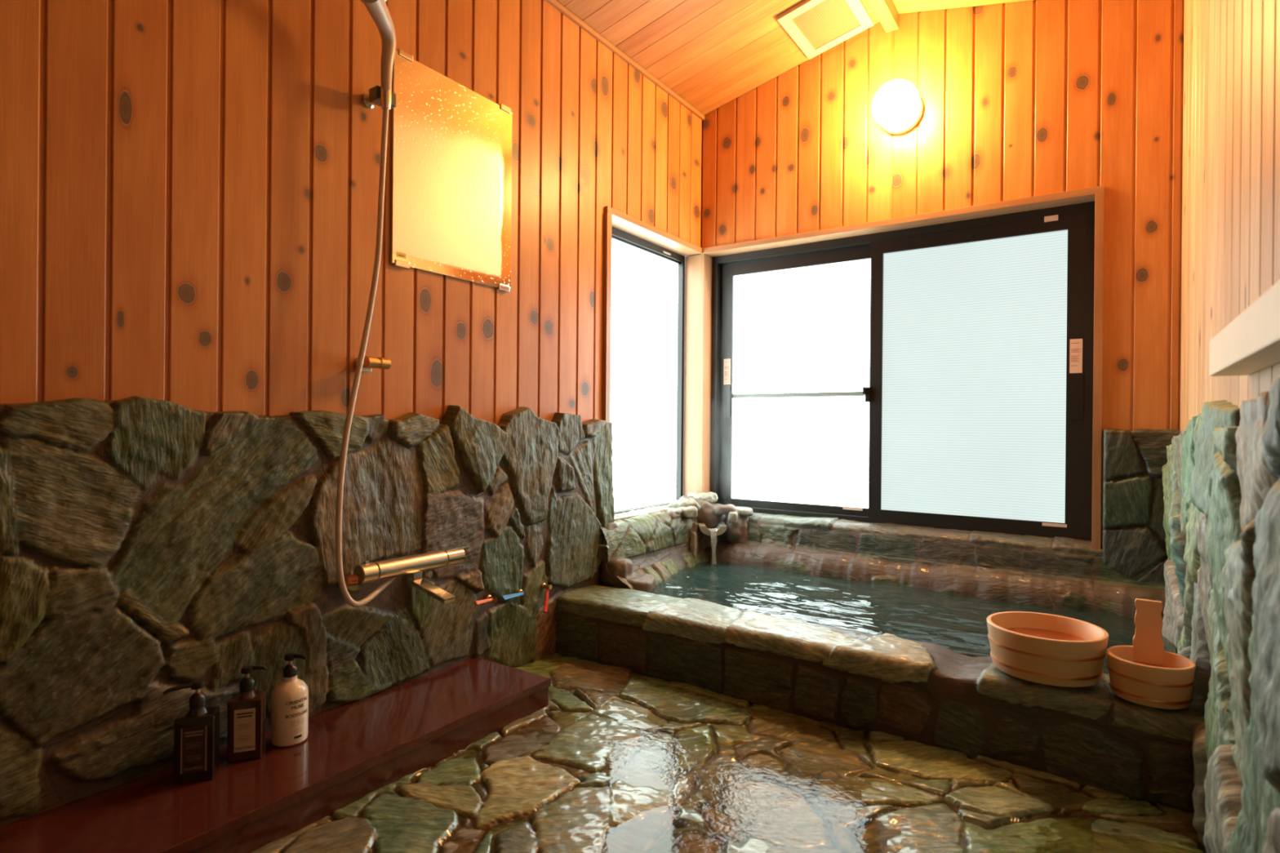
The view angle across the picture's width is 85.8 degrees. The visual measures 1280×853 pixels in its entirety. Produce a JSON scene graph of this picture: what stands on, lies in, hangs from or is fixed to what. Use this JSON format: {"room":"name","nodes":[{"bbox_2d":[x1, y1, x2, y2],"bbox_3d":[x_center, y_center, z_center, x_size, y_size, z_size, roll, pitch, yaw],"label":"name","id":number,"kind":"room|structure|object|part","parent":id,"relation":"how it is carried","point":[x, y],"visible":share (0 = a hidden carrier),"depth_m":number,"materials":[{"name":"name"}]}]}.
{"room":"spa","nodes":[
{"label":"spa","id":0,"kind":"room"},
{"bbox_2d":[0,0,709,827],"bbox_3d":[-0.661,-0.293,1.682,0.331,2.900,3.963,1,0,34],"label":"wall","id":1,"kind":"structure","parent":0,"point":[189,188],"depth_m":1.51,"materials":[{"name":"brown wood"}]},
{"bbox_2d":[354,355,391,373],"bbox_3d":[-0.662,-0.153,1.702,0.069,0.038,0.065,1,0,34],"label":"holder","id":2,"kind":"object","parent":1,"relation":"attached to","point":[370,362],"visible":0.8,"depth_m":1.69,"materials":[{"name":"metal"}]},
{"bbox_2d":[363,355,391,369],"bbox_3d":[-0.645,-0.156,1.690,0.028,0.028,0.065,1,0,34],"label":"cup","id":3,"kind":"object","parent":2,"relation":"on","point":[370,362],"depth_m":1.68,"materials":[{"name":"gold metal"}]},
{"bbox_2d":[361,84,395,108],"bbox_3d":[-0.650,-0.812,1.706,0.075,0.039,0.056,1,0,34],"label":"holder","id":4,"kind":"object","parent":1,"relation":"attached to","point":[371,100],"visible":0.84,"depth_m":1.69,"materials":[{"name":"silver metal"}]},
{"bbox_2d":[335,0,396,607],"bbox_3d":[-0.598,-0.307,1.613,0.124,1.445,0.233,1,0,22],"label":"shower hose","id":5,"kind":"object","parent":4,"relation":"hanging from","point":[378,10],"visible":0.96,"depth_m":1.62,"materials":[{"name":"plastic"}]},
{"bbox_3d":[-0.602,-0.897,1.604,0.048,0.185,0.143,1,0,1],"label":"handle","id":6,"kind":"part","parent":5,"relation":"part of","materials":[{"name":"plastic"}]},
{"bbox_2d":[343,545,470,604],"bbox_3d":[-0.583,0.369,1.726,0.288,0.105,0.260,1,0,-9],"label":"mixer tap","id":7,"kind":"object","parent":1,"relation":"attached to","point":[417,567],"visible":0.97,"depth_m":1.68,"materials":[{"name":"metal"}]},
{"bbox_3d":[-0.642,0.341,1.614,0.045,0.051,0.041,1,0,34],"label":"temperature knob","id":8,"kind":"part","parent":7,"relation":"part of","materials":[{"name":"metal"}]},
{"bbox_3d":[-0.514,0.401,1.693,0.143,0.043,0.034,1,0,34],"label":"spout","id":9,"kind":"part","parent":7,"relation":"part of","materials":[{"name":"silver metal"}]},
{"bbox_3d":[-0.499,0.345,1.824,0.043,0.043,0.058,1,0,34],"label":"flow knob","id":10,"kind":"part","parent":7,"relation":"part of","materials":[{"name":"silver metal"}]},
{"bbox_3d":[-0.491,0.326,1.835,0.024,0.006,0.082,1,0,34],"label":"flow lever","id":11,"kind":"part","parent":7,"relation":"part of","materials":[{"name":"silver metal"}]},
{"bbox_2d":[391,48,512,292],"bbox_3d":[-0.519,-0.698,1.954,0.014,0.564,0.427,1,0,34],"label":"mirror","id":12,"kind":"object","parent":1,"relation":"attached to","point":[451,202],"visible":1,"depth_m":1.93,"materials":[{"name":"mirror"}]},
{"bbox_2d":[474,594,497,605],"bbox_3d":[-0.439,0.499,1.977,0.053,0.031,0.150,1,0,-6],"label":"lever","id":13,"kind":"object","parent":1,"relation":"attached to","point":[486,598],"visible":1,"depth_m":2.00,"materials":[{"name":"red plastic"}]},
{"bbox_3d":[-0.443,0.496,1.959,0.011,0.026,0.119,1,0,11],"label":"lever","id":14,"kind":"part","parent":13,"relation":"part of","materials":[{"name":"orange plastic"}]},
{"bbox_3d":[-0.444,0.506,2.026,0.056,0.018,0.018,1,0,34],"label":"brass stem","id":15,"kind":"part","parent":13,"relation":"part of","materials":[{"name":"gold metal"}]},
{"bbox_2d":[501,589,528,600],"bbox_3d":[-0.391,0.507,2.072,0.058,0.034,0.166,1,0,18],"label":"lever","id":16,"kind":"object","parent":1,"relation":"attached to","point":[520,593],"visible":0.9,"depth_m":2.06,"materials":[{"name":"blue plastic"}]},
{"bbox_3d":[-0.377,0.504,2.056,0.013,0.029,0.146,1,0,15],"label":"lever","id":17,"kind":"part","parent":16,"relation":"part of","materials":[{"name":"blue plastic"}]},
{"bbox_3d":[-0.370,0.515,2.135,0.056,0.018,0.018,1,0,34],"label":"brass stem","id":18,"kind":"part","parent":16,"relation":"part of","materials":[{"name":"gold metal"}]},
{"bbox_2d":[541,582,551,613],"bbox_3d":[-0.303,0.546,2.207,0.042,0.079,0.095,0,0,-26],"label":"lever","id":19,"kind":"object","parent":1,"relation":"attached to","point":[544,585],"visible":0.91,"depth_m":2.19,"materials":[{"name":"red plastic"}]},
{"bbox_3d":[-0.298,0.549,2.186,0.013,0.071,0.060,1,0,-1],"label":"lever","id":20,"kind":"part","parent":19,"relation":"part of","materials":[{"name":"red plastic"}]},
{"bbox_3d":[-0.310,0.515,2.224,0.056,0.018,0.018,1,0,34],"label":"brass stem","id":21,"kind":"part","parent":19,"relation":"part of","materials":[{"name":"gold metal"}]},
{"bbox_2d":[597,544,608,551],"bbox_3d":[-0.129,0.430,2.434,0.047,0.023,0.005,1,0,34],"label":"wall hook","id":22,"kind":"object","parent":1,"relation":"attached to","point":[597,544],"visible":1,"depth_m":2.43,"materials":[{"name":"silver metal"}]},
{"bbox_2d":[545,0,704,119],"bbox_3d":[-0.596,-1.411,1.832,0.012,0.018,3.150,1,0,34],"label":"trim","id":23,"kind":"structure","parent":1,"relation":"attached to","point":[554,3],"depth_m":2.60,"materials":[{"name":"brown wood"}]},
{"bbox_2d":[609,226,684,514],"bbox_3d":[-0.017,-0.219,2.907,0.062,1.136,0.696,1,0,34],"label":"window","id":24,"kind":"structure","parent":1,"relation":"in","point":[647,317],"depth_m":2.96,"materials":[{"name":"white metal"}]},
{"bbox_2d":[252,653,1206,852],"bbox_3d":[0.121,0.961,1.394,1.928,0.447,3.450,1,0,34],"label":"floor","id":25,"kind":"structure","parent":0,"point":[617,759],"depth_m":1.42,"materials":[{"name":"stone"}]},
{"bbox_2d":[0,657,551,852],"bbox_3d":[-0.861,0.712,1.194,0.301,0.087,1.772,1,0,34],"label":"shelf ledge","id":26,"kind":"object","parent":25,"relation":"on","point":[350,751],"visible":1,"depth_m":1.34,"materials":[{"name":"brown wood"}]},
{"bbox_2d":[162,680,219,784],"bbox_3d":[-0.854,0.577,1.311,0.084,0.182,0.051,0,0,-20],"label":"pump bottle","id":27,"kind":"object","parent":26,"relation":"on","point":[197,728],"visible":1,"depth_m":1.29,"materials":[{"name":"black plastic"}]},
{"bbox_2d":[226,665,266,762],"bbox_3d":[-0.795,0.578,1.397,0.067,0.182,0.047,0,0,-20],"label":"pump bottle","id":28,"kind":"object","parent":26,"relation":"on","point":[246,709],"visible":1,"depth_m":1.38,"materials":[{"name":"black plastic"}]},
{"bbox_2d":[271,653,308,746],"bbox_3d":[-0.745,0.577,1.466,0.072,0.185,0.071,1,0,37],"label":"pump bottle","id":29,"kind":"object","parent":26,"relation":"on","point":[290,696],"visible":1,"depth_m":1.44,"materials":[{"name":"white plastic"}]},
{"bbox_3d":[-0.858,0.723,1.195,0.289,0.066,1.758,1,0,34],"label":"panel","id":30,"kind":"part","parent":26,"relation":"part of","materials":[{"name":"brown wood"}]},
{"bbox_2d":[555,584,1204,813],"bbox_3d":[0.482,0.831,1.919,1.704,0.550,0.282,1,0,34],"label":"curb","id":31,"kind":"object","parent":25,"relation":"on","point":[926,693],"visible":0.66,"depth_m":1.70,"materials":[{"name":"stone"}]},
{"bbox_2d":[650,561,1173,669],"bbox_3d":[0.753,0.589,2.288,1.623,0.014,0.725,1,0,34],"label":"water","id":32,"kind":"object","parent":31,"relation":"in","point":[713,562],"visible":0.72,"depth_m":2.34,"materials":[{"name":"liquid"}]},
{"bbox_2d":[986,611,1108,687],"bbox_3d":[0.933,0.509,1.585,0.242,0.102,0.242,1,0,34],"label":"basin","id":33,"kind":"object","parent":31,"relation":"on","point":[1042,648],"visible":0.99,"depth_m":1.51,"materials":[{"name":"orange wood"}]},
{"bbox_2d":[1106,598,1195,709],"bbox_3d":[1.071,0.473,1.446,0.151,0.189,0.151,1,0,34],"label":"pail","id":34,"kind":"object","parent":31,"relation":"on","point":[1143,673],"visible":0.99,"depth_m":1.43,"materials":[{"name":"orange wood"}]},
{"bbox_3d":[1.108,0.468,1.501,0.054,0.177,0.012,1,0,34],"label":"handle","id":35,"kind":"part","parent":34,"relation":"part of","materials":[{"name":"wood"}]},
{"bbox_2d":[555,0,1032,115],"bbox_3d":[0.013,-1.547,1.200,1.928,0.309,3.913,1,0,34],"label":"ceiling","id":36,"kind":"structure","parent":0,"point":[710,54],"depth_m":2.60,"materials":[{"name":"brown wood"}]},
{"bbox_2d":[776,0,874,59],"bbox_3d":[0.709,-1.546,2.620,0.265,0.078,0.330,1,0,34],"label":"ceiling vent","id":37,"kind":"object","parent":36,"relation":"in","point":[815,26],"visible":1,"depth_m":2.62,"materials":[{"name":"beige plastic"}]},
{"bbox_2d":[791,0,860,48],"bbox_3d":[0.710,-1.542,2.620,0.184,0.044,0.250,1,0,34],"label":"grille","id":38,"kind":"object","parent":37,"relation":"attached to","point":[824,23],"depth_m":2.63,"materials":[{"name":"white plastic"}]},
{"bbox_2d":[867,0,898,32],"bbox_3d":[0.093,-1.567,1.364,0.048,0.056,3.149,1,0,34],"label":"ridge beam","id":39,"kind":"structure","parent":36,"relation":"attached to","point":[886,11],"depth_m":2.57,"materials":[{"name":"brown wood"}]},
{"bbox_2d":[700,0,1184,674],"bbox_3d":[1.008,-0.329,2.681,1.752,3.000,0.335,1,0,34],"label":"wall","id":40,"kind":"structure","parent":0,"point":[1026,99],"depth_m":2.45,"materials":[{"name":"brown wood"}]},
{"bbox_2d":[664,491,774,558],"bbox_3d":[0.328,0.530,2.926,0.501,0.477,0.353,1,0,34],"label":"spout","id":41,"kind":"object","parent":40,"relation":"attached to","point":[709,515],"visible":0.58,"depth_m":2.96,"materials":[{"name":"grey stone"}]},
{"bbox_2d":[710,528,717,564],"bbox_3d":[0.314,0.508,2.917,0.034,0.146,0.042,0,0,-16],"label":"water stream","id":42,"kind":"object","parent":41,"relation":"attached to","point":[712,528],"visible":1,"depth_m":2.91,"materials":[{"name":"clear liquid"}]},
{"bbox_2d":[602,185,1104,549],"bbox_3d":[0.684,-0.185,2.463,1.610,1.237,0.807,1,0,34],"label":"trim","id":43,"kind":"structure","parent":40,"relation":"attached to","point":[698,300],"depth_m":2.76,"materials":[{"name":"brown wood"}]},
{"bbox_3d":[-0.156,-0.209,2.564,0.096,1.158,0.028,1,0,34],"label":"casing","id":44,"kind":"part","parent":43,"relation":"part of","materials":[{"name":"brown wood"}]},
{"bbox_3d":[0.036,0.360,2.870,0.089,0.020,0.698,1,0,34],"label":"sill","id":45,"kind":"part","parent":43,"relation":"part of","materials":[{"name":"wood"}]},
{"bbox_3d":[0.043,-0.798,2.850,0.094,0.024,0.712,1,0,34],"label":"head casing","id":46,"kind":"part","parent":43,"relation":"part of","materials":[{"name":"brown wood"}]},
{"bbox_3d":[0.268,-0.197,3.185,0.096,1.176,0.081,1,0,34],"label":"corner casing","id":47,"kind":"part","parent":43,"relation":"part of","materials":[{"name":"brown wood"}]},
{"bbox_3d":[0.927,-0.790,2.736,1.525,0.024,0.089,1,0,34],"label":"head casing","id":48,"kind":"part","parent":43,"relation":"part of","materials":[{"name":"brown wood"}]},
{"bbox_3d":[1.541,-0.166,2.316,0.025,1.213,0.089,1,0,34],"label":"casing","id":49,"kind":"part","parent":43,"relation":"part of","materials":[{"name":"brown wood"}]},
{"bbox_2d":[871,79,924,134],"bbox_3d":[0.958,-1.202,2.574,0.166,0.166,0.176,1,0,34],"label":"wall lamp","id":50,"kind":"object","parent":40,"relation":"attached to","point":[897,106],"visible":1,"depth_m":2.52,"materials":[{"name":"white glass"}]},
{"bbox_3d":[0.998,-1.201,2.632,0.160,0.160,0.034,1,0,34],"label":"plate","id":51,"kind":"part","parent":50,"relation":"part of","materials":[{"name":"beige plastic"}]},
{"bbox_2d":[710,201,1094,541],"bbox_3d":[0.954,-0.190,2.791,1.481,1.176,0.096,1,0,34],"label":"window","id":52,"kind":"structure","parent":40,"relation":"in","point":[940,375],"depth_m":2.69,"materials":[{"name":"white glass"}]},
{"bbox_3d":[0.400,-0.117,3.179,0.039,0.149,0.004,1,0,34],"label":"finger pull","id":53,"kind":"part","parent":52,"relation":"part of","materials":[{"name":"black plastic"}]},
{"bbox_3d":[0.690,-0.190,3.002,0.755,1.122,0.028,1,0,34],"label":"sash","id":54,"kind":"part","parent":52,"relation":"part of","materials":[{"name":"white glass"}]},
{"bbox_3d":[0.694,-0.179,3.000,0.643,1.031,0.006,1,0,34],"label":"pane","id":55,"kind":"part","parent":52,"relation":"part of","materials":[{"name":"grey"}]},
{"bbox_3d":[1.237,-0.178,2.593,0.636,1.034,0.006,1,0,34],"label":"pane","id":56,"kind":"part","parent":52,"relation":"part of","materials":[{"name":"grey glass"}]},
{"bbox_3d":[1.239,-0.185,2.590,0.731,1.120,0.028,1,0,34],"label":"sash","id":57,"kind":"part","parent":52,"relation":"part of","materials":[{"name":"white glass"}]},
{"bbox_3d":[1.451,-0.734,2.429,0.042,0.020,0.001,1,0,34],"label":"maker plate","id":58,"kind":"part","parent":52,"relation":"part of","materials":[{"name":"metal"}]},
{"bbox_3d":[1.512,-0.104,2.385,0.040,0.160,0.004,1,0,34],"label":"finger pull","id":59,"kind":"part","parent":52,"relation":"part of","materials":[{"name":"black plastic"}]},
{"bbox_2d":[1161,0,1279,852],"bbox_3d":[0.733,-0.329,0.705,0.161,3.000,3.913,1,0,34],"label":"wall","id":60,"kind":"structure","parent":0,"point":[1221,473],"depth_m":1.13,"materials":[{"name":"brown wood"}]},
{"bbox_2d":[1208,279,1279,376],"bbox_3d":[0.381,-0.117,0.270,0.049,0.060,2.075,1,0,34],"label":"shelf","id":61,"kind":"object","parent":60,"relation":"attached to","point":[1250,344],"visible":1,"depth_m":0.84,"materials":[{"name":"white wood"}]}
]}

